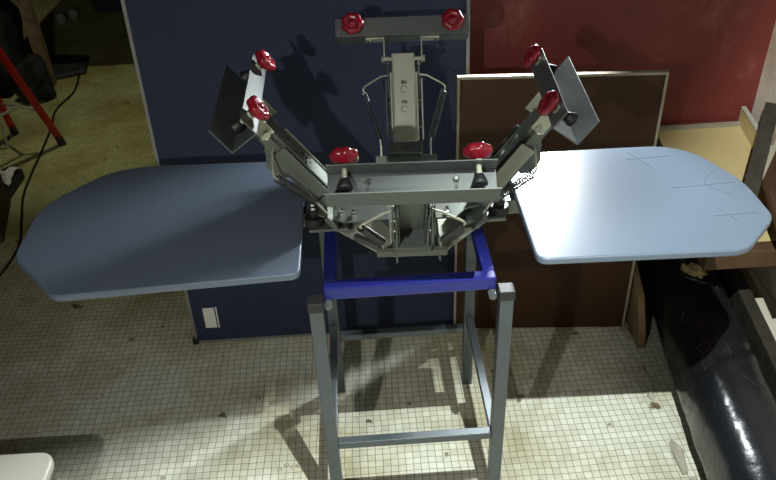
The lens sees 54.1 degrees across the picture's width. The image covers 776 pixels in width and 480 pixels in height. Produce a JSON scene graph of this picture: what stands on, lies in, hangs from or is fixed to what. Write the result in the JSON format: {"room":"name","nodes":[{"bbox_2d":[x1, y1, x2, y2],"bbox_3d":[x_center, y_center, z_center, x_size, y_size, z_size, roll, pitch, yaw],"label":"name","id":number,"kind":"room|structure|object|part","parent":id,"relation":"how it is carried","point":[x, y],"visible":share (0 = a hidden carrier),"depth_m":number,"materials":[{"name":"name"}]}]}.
{"room":"print shop","nodes":[
{"label":"print shop","id":0,"kind":"room"},
{"bbox_2d":[0,0,706,479],"bbox_3d":[-0.781,0.227,2.681,4.143,0.050,7.800,-4,35,-1],"label":"floor","id":1,"kind":"structure","parent":0,"point":[119,387],"depth_m":2.31,"materials":[{"name":"tile"}]},
{"bbox_2d":[0,118,9,148],"bbox_3d":[-1.811,-0.686,3.455,0.062,0.621,0.012,20,41,28],"label":"rod","id":2,"kind":"object","parent":1,"relation":"on","point":[1,125],"visible":1,"depth_m":3.60,"materials":[{"name":"grey metal"}]},
{"bbox_2d":[0,174,10,242],"bbox_3d":[-1.694,-0.113,3.037,0.280,0.160,0.320,-12,36,-13],"label":"cardboard box","id":3,"kind":"object","parent":1,"relation":"on","point":[5,202],"visible":1,"depth_m":3.10,"materials":[{"name":"brown cardboard"}]},
{"bbox_2d":[0,0,25,95],"bbox_3d":[-2.269,-1.121,4.037,0.578,0.690,0.635,-4,35,-1],"label":"cloth bag","id":4,"kind":"object","parent":1,"relation":"on","point":[11,24],"visible":0.72,"depth_m":4.10,"materials":[{"name":"black fabric"}]},
{"bbox_2d":[2,169,24,199],"bbox_3d":[-1.748,-0.231,3.303,0.260,0.050,0.210,-4,35,-1],"label":"box","id":5,"kind":"object","parent":1,"relation":"on","point":[18,177],"visible":0.61,"depth_m":3.31,"materials":[{"name":"grey plastic"}]},
{"bbox_2d":[0,167,18,185],"bbox_3d":[-1.676,-0.276,3.292,0.122,0.036,0.153,-4,35,-1],"label":"crumpled paper","id":6,"kind":"object","parent":5,"relation":"on","point":[6,175],"visible":0.87,"depth_m":3.30,"materials":[{"name":"white paper"}]},
{"bbox_2d":[0,453,53,479],"bbox_3d":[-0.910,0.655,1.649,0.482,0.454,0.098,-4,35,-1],"label":"bench","id":7,"kind":"object","parent":1,"relation":"on","point":[26,466],"visible":1,"depth_m":1.53,"materials":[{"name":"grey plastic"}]},
{"bbox_2d":[0,46,66,145],"bbox_3d":[-1.810,-0.773,3.074,0.357,1.217,0.832,6,36,12],"label":"tripod","id":8,"kind":"object","parent":1,"relation":"on","point":[4,59],"visible":1,"depth_m":3.45,"materials":[{"name":"red paint"}]},
{"bbox_3d":[-1.776,-0.853,3.199,0.030,1.123,0.577,-13,37,-14],"label":"leg","id":9,"kind":"part","parent":8,"relation":"part of","materials":[{"name":"red paint"}]},
{"bbox_2d":[14,53,56,103],"bbox_3d":[-1.890,-0.862,4.034,0.207,0.243,0.206,-4,35,-1],"label":"cloth bag","id":10,"kind":"object","parent":1,"relation":"on","point":[33,70],"visible":0.84,"depth_m":3.99,"materials":[{"name":"black fabric"}]},
{"bbox_2d":[0,74,79,276],"bbox_3d":[-1.607,-0.392,3.552,0.074,0.010,1.986,-8,36,-8],"label":"power cable","id":11,"kind":"object","parent":1,"relation":"on","point":[74,90],"visible":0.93,"depth_m":3.33,"materials":[{"name":"black rubber"}]},
{"bbox_2d":[55,13,65,24],"bbox_3d":[-2.180,-1.474,5.062,0.068,0.075,0.068,-4,35,-1],"label":"round pot","id":12,"kind":"object","parent":1,"relation":"on","point":[60,18],"visible":1,"depth_m":5.04,"materials":[{"name":"grey plastic"}]},
{"bbox_2d":[49,54,88,78],"bbox_3d":[-1.914,-0.996,4.407,0.358,0.030,0.444,-4,35,-1],"label":"folded cloth","id":13,"kind":"object","parent":1,"relation":"on","point":[64,66],"visible":0.51,"depth_m":4.40,"materials":[{"name":"grey fabric"}]},
{"bbox_2d":[16,0,122,85],"bbox_3d":[-1.296,-1.671,4.690,1.450,0.760,1.680,-4,35,-1],"label":"worktable","id":14,"kind":"object","parent":1,"relation":"on","point":[26,7],"visible":0.38,"depth_m":4.11,"materials":[{"name":"brown wood"}]},
{"bbox_3d":[-1.905,-1.167,4.053,0.060,0.720,0.050,-4,35,-1],"label":"leg","id":15,"kind":"part","parent":14,"relation":"part of","materials":[{"name":"beige wood"}]},
{"bbox_2d":[88,0,118,1],"bbox_3d":[-1.338,-1.784,5.312,1.390,0.030,0.430,-4,35,-1],"label":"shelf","id":16,"kind":"object","parent":14,"relation":"attached to","point":[88,0],"depth_m":5.13,"materials":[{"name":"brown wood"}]},
{"bbox_2d":[68,8,78,20],"bbox_3d":[-2.124,-1.524,5.129,0.068,0.075,0.068,-4,35,-1],"label":"round pot","id":17,"kind":"object","parent":1,"relation":"on","point":[73,14],"visible":1,"depth_m":5.11,"materials":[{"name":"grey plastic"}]},
{"bbox_2d":[121,0,469,344],"bbox_3d":[-0.219,-0.305,2.114,0.888,1.430,0.124,-4,35,-1],"label":"partition panel","id":18,"kind":"object","parent":1,"relation":"on","point":[181,49],"visible":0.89,"depth_m":2.06,"materials":[{"name":"blue fabric"}]},
{"bbox_2d":[307,226,515,479],"bbox_3d":[0.046,0.266,1.891,0.412,0.737,0.481,-4,35,-1],"label":"stand","id":19,"kind":"object","parent":1,"relation":"on","point":[330,373],"visible":0.73,"depth_m":1.68,"materials":[{"name":"grey metal"}]},
{"bbox_3d":[-0.130,0.414,1.708,0.028,0.720,0.028,-4,35,-1],"label":"leg","id":20,"kind":"part","parent":19,"relation":"part of","materials":[{"name":"grey metal"}]},
{"bbox_3d":[-0.155,0.156,2.074,0.028,0.720,0.028,-4,35,-1],"label":"leg","id":21,"kind":"part","parent":19,"relation":"part of","materials":[{"name":"grey metal"}]},
{"bbox_3d":[-0.139,0.365,1.948,0.020,0.020,0.421,-4,35,-1],"label":"rail","id":22,"kind":"part","parent":19,"relation":"part of","materials":[{"name":"grey metal"}]},
{"bbox_2d":[16,8,771,301],"bbox_3d":[0.000,-0.197,1.582,1.542,0.378,0.734,-4,35,-1],"label":"press","id":23,"kind":"object","parent":19,"relation":"on","point":[153,229],"visible":1,"depth_m":1.55,"materials":[{"name":"silver metal"}]},
{"bbox_3d":[-0.256,-0.221,1.375,0.033,0.028,0.018,-4,35,-1],"label":"knob stem","id":24,"kind":"part","parent":23,"relation":"part of","materials":[{"name":"silver metal"}]},
{"bbox_3d":[-0.233,-0.237,1.366,0.038,0.046,0.050,-4,35,-1],"label":"knob","id":25,"kind":"part","parent":23,"relation":"part of","materials":[{"name":"red plastic"}]},
{"bbox_3d":[-0.250,-0.367,1.550,0.038,0.046,0.050,-4,35,-1],"label":"knob","id":26,"kind":"part","parent":23,"relation":"part of","materials":[{"name":"red plastic"}]},
{"bbox_3d":[-0.222,-0.169,1.509,0.045,0.109,0.003,-4,35,-2],"label":"lever plate","id":27,"kind":"part","parent":23,"relation":"part of","materials":[{"name":"metal"}]},
{"bbox_3d":[-0.194,-0.170,1.555,0.145,0.180,0.066,-4,35,-1],"label":"print arm","id":28,"kind":"part","parent":23,"relation":"part of","materials":[{"name":"metal"}]},
{"bbox_3d":[-0.176,-0.133,1.532,0.104,0.126,0.003,-4,35,-2],"label":"rail","id":29,"kind":"part","parent":23,"relation":"part of","materials":[{"name":"metal"}]},
{"bbox_3d":[-0.182,-0.180,1.599,0.104,0.126,0.003,-4,35,-2],"label":"rail","id":30,"kind":"part","parent":23,"relation":"part of","materials":[{"name":"silver metal"}]},
{"bbox_3d":[-0.123,-0.075,1.628,0.027,0.032,0.144,-4,35,-2],"label":"anchor plate","id":31,"kind":"part","parent":23,"relation":"part of","materials":[{"name":"metal"}]},
{"bbox_3d":[-0.073,-0.115,1.280,0.018,0.028,0.033,-4,35,-1],"label":"knob stem","id":32,"kind":"part","parent":23,"relation":"part of","materials":[{"name":"silver metal"}]},
{"bbox_3d":[-0.075,-0.142,1.288,0.051,0.045,0.039,-4,35,-1],"label":"knob","id":33,"kind":"part","parent":23,"relation":"part of","materials":[{"name":"red plastic"}]},
{"bbox_3d":[-0.080,-0.488,1.712,0.051,0.046,0.038,-4,35,-1],"label":"knob","id":34,"kind":"part","parent":23,"relation":"part of","materials":[{"name":"red plastic"}]},
{"bbox_3d":[-0.002,-0.302,1.771,0.003,0.132,0.108,-2,35,1],"label":"rail","id":35,"kind":"part","parent":23,"relation":"part of","materials":[{"name":"metal"}]},
{"bbox_3d":[0.001,-0.367,1.780,0.003,0.114,0.045,-2,35,1],"label":"lever plate","id":36,"kind":"part","parent":23,"relation":"part of","materials":[{"name":"metal"}]},
{"bbox_3d":[0.004,-0.029,1.444,0.003,0.129,0.108,-2,35,1],"label":"rail","id":37,"kind":"part","parent":23,"relation":"part of","materials":[{"name":"silver metal"}]},
{"bbox_3d":[0.008,-0.040,1.381,0.003,0.112,0.045,-2,35,1],"label":"lever plate","id":38,"kind":"part","parent":23,"relation":"part of","materials":[{"name":"metal"}]},
{"bbox_3d":[0.029,-0.077,1.621,0.355,0.004,0.130,-4,35,-1],"label":"rotor plate","id":39,"kind":"part","parent":23,"relation":"part of","materials":[{"name":"metal"}]},
{"bbox_3d":[0.038,-0.327,1.771,0.064,0.189,0.150,-2,35,1],"label":"print arm","id":40,"kind":"part","parent":23,"relation":"part of","materials":[{"name":"silver metal"}]},
{"bbox_3d":[0.043,-0.183,1.788,0.144,0.032,0.027,-2,35,1],"label":"anchor plate","id":41,"kind":"part","parent":23,"relation":"part of","materials":[{"name":"metal"}]},
{"bbox_3d":[0.046,-0.066,1.713,0.323,0.006,0.317,27,45,35],"label":"plate","id":42,"kind":"part","parent":23,"relation":"part of","materials":[{"name":"silver metal"}]},
{"bbox_3d":[0.045,-0.037,1.421,0.064,0.184,0.150,-2,35,1],"label":"print arm","id":43,"kind":"part","parent":23,"relation":"part of","materials":[{"name":"metal"}]},
{"bbox_3d":[0.049,0.024,1.551,0.144,0.032,0.027,-2,35,1],"label":"anchor plate","id":44,"kind":"part","parent":23,"relation":"part of","materials":[{"name":"metal"}]},
{"bbox_3d":[0.073,-0.369,1.779,0.003,0.114,0.045,-2,35,1],"label":"lever plate","id":45,"kind":"part","parent":23,"relation":"part of","materials":[{"name":"metal"}]},
{"bbox_3d":[0.080,-0.304,1.769,0.003,0.132,0.108,-2,35,1],"label":"rail","id":46,"kind":"part","parent":23,"relation":"part of","materials":[{"name":"silver metal"}]},
{"bbox_3d":[0.080,-0.043,1.380,0.003,0.112,0.045,-2,35,1],"label":"lever plate","id":47,"kind":"part","parent":23,"relation":"part of","materials":[{"name":"metal"}]},
{"bbox_3d":[0.145,-0.495,1.708,0.051,0.046,0.038,-4,35,-1],"label":"knob","id":48,"kind":"part","parent":23,"relation":"part of","materials":[{"name":"red plastic"}]},
{"bbox_3d":[0.151,-0.150,1.284,0.051,0.045,0.039,-4,35,-1],"label":"knob","id":49,"kind":"part","parent":23,"relation":"part of","materials":[{"name":"red plastic"}]},
{"bbox_3d":[0.153,-0.122,1.276,0.018,0.028,0.033,-4,35,-1],"label":"knob stem","id":50,"kind":"part","parent":23,"relation":"part of","materials":[{"name":"silver metal"}]},
{"bbox_3d":[0.196,-0.078,1.648,0.027,0.032,0.144,-1,35,2],"label":"anchor plate","id":51,"kind":"part","parent":23,"relation":"part of","materials":[{"name":"metal"}]},
{"bbox_3d":[0.245,-0.188,1.619,0.104,0.126,0.003,-1,35,2],"label":"rail","id":52,"kind":"part","parent":23,"relation":"part of","materials":[{"name":"metal"}]},
{"bbox_3d":[0.244,-0.140,1.552,0.104,0.126,0.003,-1,35,2],"label":"rail","id":53,"kind":"part","parent":23,"relation":"part of","materials":[{"name":"silver metal"}]},
{"bbox_3d":[0.258,-0.179,1.575,0.144,0.180,0.064,-1,35,2],"label":"print arm","id":54,"kind":"part","parent":23,"relation":"part of","materials":[{"name":"metal"}]},
{"bbox_3d":[0.286,-0.181,1.529,0.045,0.109,0.003,-1,35,2],"label":"lever plate","id":55,"kind":"part","parent":23,"relation":"part of","materials":[{"name":"metal"}]},
{"bbox_3d":[0.295,-0.380,1.570,0.038,0.046,0.051,-4,35,-1],"label":"knob","id":56,"kind":"part","parent":23,"relation":"part of","materials":[{"name":"red plastic"}]},
{"bbox_3d":[0.292,-0.249,1.385,0.038,0.046,0.051,-4,35,-1],"label":"knob","id":57,"kind":"part","parent":23,"relation":"part of","materials":[{"name":"red plastic"}]},
{"bbox_3d":[0.039,0.262,2.163,0.352,0.020,0.020,-4,35,-1],"label":"cross rail","id":58,"kind":"part","parent":19,"relation":"part of","materials":[{"name":"grey metal"}]},
{"bbox_3d":[0.033,-0.023,1.688,0.346,0.030,0.422,-4,35,-1],"label":"frame","id":59,"kind":"part","parent":19,"relation":"part of","materials":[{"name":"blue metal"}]},
{"bbox_3d":[0.061,0.456,1.750,0.352,0.020,0.020,-4,35,-1],"label":"cross rail","id":60,"kind":"part","parent":19,"relation":"part of","materials":[{"name":"grey metal"}]},
{"bbox_3d":[0.223,0.132,2.083,0.028,0.720,0.028,-4,35,-1],"label":"leg","id":61,"kind":"part","parent":19,"relation":"part of","materials":[{"name":"grey metal"}]},
{"bbox_3d":[0.239,0.341,1.957,0.020,0.020,0.421,-4,35,-1],"label":"rail","id":62,"kind":"part","parent":19,"relation":"part of","materials":[{"name":"grey metal"}]},
{"bbox_3d":[0.248,0.391,1.717,0.028,0.720,0.028,-4,35,-1],"label":"leg","id":63,"kind":"part","parent":19,"relation":"part of","materials":[{"name":"grey metal"}]},
{"bbox_2d":[453,70,668,329],"bbox_3d":[0.469,-0.071,2.222,0.545,0.874,0.034,-1,35,2],"label":"panel","id":64,"kind":"object","parent":1,"relation":"on","point":[628,105],"visible":0.57,"depth_m":2.11,"materials":[{"name":"brown wood"}]},
{"bbox_2d":[622,327,630,339],"bbox_3d":[0.762,0.296,2.424,0.023,0.020,0.044,-4,35,-1],"label":"fragment","id":65,"kind":"object","parent":1,"relation":"on","point":[626,332],"visible":1,"depth_m":2.42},
{"bbox_2d":[625,261,645,347],"bbox_3d":[0.778,0.138,2.455,0.028,0.240,0.360,-3,35,0],"label":"wooden offcut","id":66,"kind":"object","parent":1,"relation":"on","point":[635,313],"visible":0.43,"depth_m":2.36,"materials":[{"name":"beige wood"}]},
{"bbox_2d":[639,366,645,376],"bbox_3d":[0.765,0.393,2.289,0.017,0.017,0.037,-4,35,-1],"label":"fragment","id":67,"kind":"object","parent":1,"relation":"on","point":[641,368],"visible":1,"depth_m":2.28,"materials":[{"name":"grey"}]},
{"bbox_2d":[647,391,654,398],"bbox_3d":[0.765,0.451,2.211,0.021,0.013,0.030,-4,35,-1],"label":"fragment","id":68,"kind":"object","parent":1,"relation":"on","point":[651,395],"visible":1,"depth_m":2.21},
{"bbox_2d":[669,439,687,473],"bbox_3d":[0.781,0.576,2.030,0.034,0.016,0.116,-4,35,-1],"label":"fragment","id":69,"kind":"object","parent":1,"relation":"on","point":[677,451],"visible":1,"depth_m":2.02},
{"bbox_2d":[636,258,775,479],"bbox_3d":[0.908,0.363,2.103,0.214,0.266,1.204,0,35,4],"label":"bag","id":70,"kind":"object","parent":1,"relation":"on","point":[728,403],"visible":0.88,"depth_m":2.00,"materials":[{"name":"black plastic"}]},
{"bbox_2d":[656,106,775,269],"bbox_3d":[1.021,-0.021,2.357,0.325,0.595,0.525,-4,35,-1],"label":"table","id":71,"kind":"object","parent":1,"relation":"on","point":[729,146],"visible":0.44,"depth_m":2.35,"materials":[{"name":"beige wood"}]},
{"bbox_3d":[1.002,-0.171,2.265,0.270,0.123,0.460,-4,35,-1],"label":"panel","id":72,"kind":"part","parent":71,"relation":"part of","materials":[{"name":"beige wood"}]},
{"bbox_3d":[1.031,0.040,2.106,0.325,0.055,0.045,-4,35,-1],"label":"rail","id":73,"kind":"part","parent":71,"relation":"part of","materials":[{"name":"brown wood"}]},
{"bbox_2d":[744,102,775,197],"bbox_3d":[1.057,-0.252,2.156,0.042,0.109,0.445,15,39,23],"label":"plank","id":74,"kind":"object","parent":71,"relation":"on","point":[756,167],"visible":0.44,"depth_m":2.15,"materials":[{"name":"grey wood"}]},
{"bbox_2d":[761,140,775,231],"bbox_3d":[1.105,-0.117,2.111,0.164,0.200,0.456,-4,35,-1],"label":"leaning board","id":75,"kind":"object","parent":71,"relation":"on","point":[768,182],"visible":0.85,"depth_m":2.09,"materials":[{"name":"brown wood"}]},
{"bbox_2d":[717,268,775,397],"bbox_3d":[1.057,0.363,2.155,0.038,0.200,1.090,1,35,5],"label":"rail","id":76,"kind":"object","parent":1,"relation":"on","point":[759,335],"visible":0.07,"depth_m":2.19,"materials":[{"name":"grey wood"}]},
{"bbox_2d":[740,268,775,339],"bbox_3d":[1.114,0.386,2.187,0.200,0.120,1.000,-4,35,-1],"label":"board","id":77,"kind":"object","parent":1,"relation":"on","point":[766,304],"visible":0.02,"depth_m":2.36,"materials":[{"name":"wood"}]},
{"bbox_2d":[469,0,775,125],"bbox_3d":[0.298,-1.055,1.997,1.663,2.750,0.140,-4,35,-1],"label":"wall","id":78,"kind":"structure","parent":0,"point":[713,52],"depth_m":2.27,"materials":[{"name":"red paint"}]},
{"bbox_2d":[750,21,775,302],"bbox_3d":[1.288,0.027,0.407,0.100,2.750,4.090,-4,35,-1],"label":"wall","id":79,"kind":"structure","parent":0,"point":[766,92],"depth_m":2.35,"materials":[{"name":"paint"}]}
]}

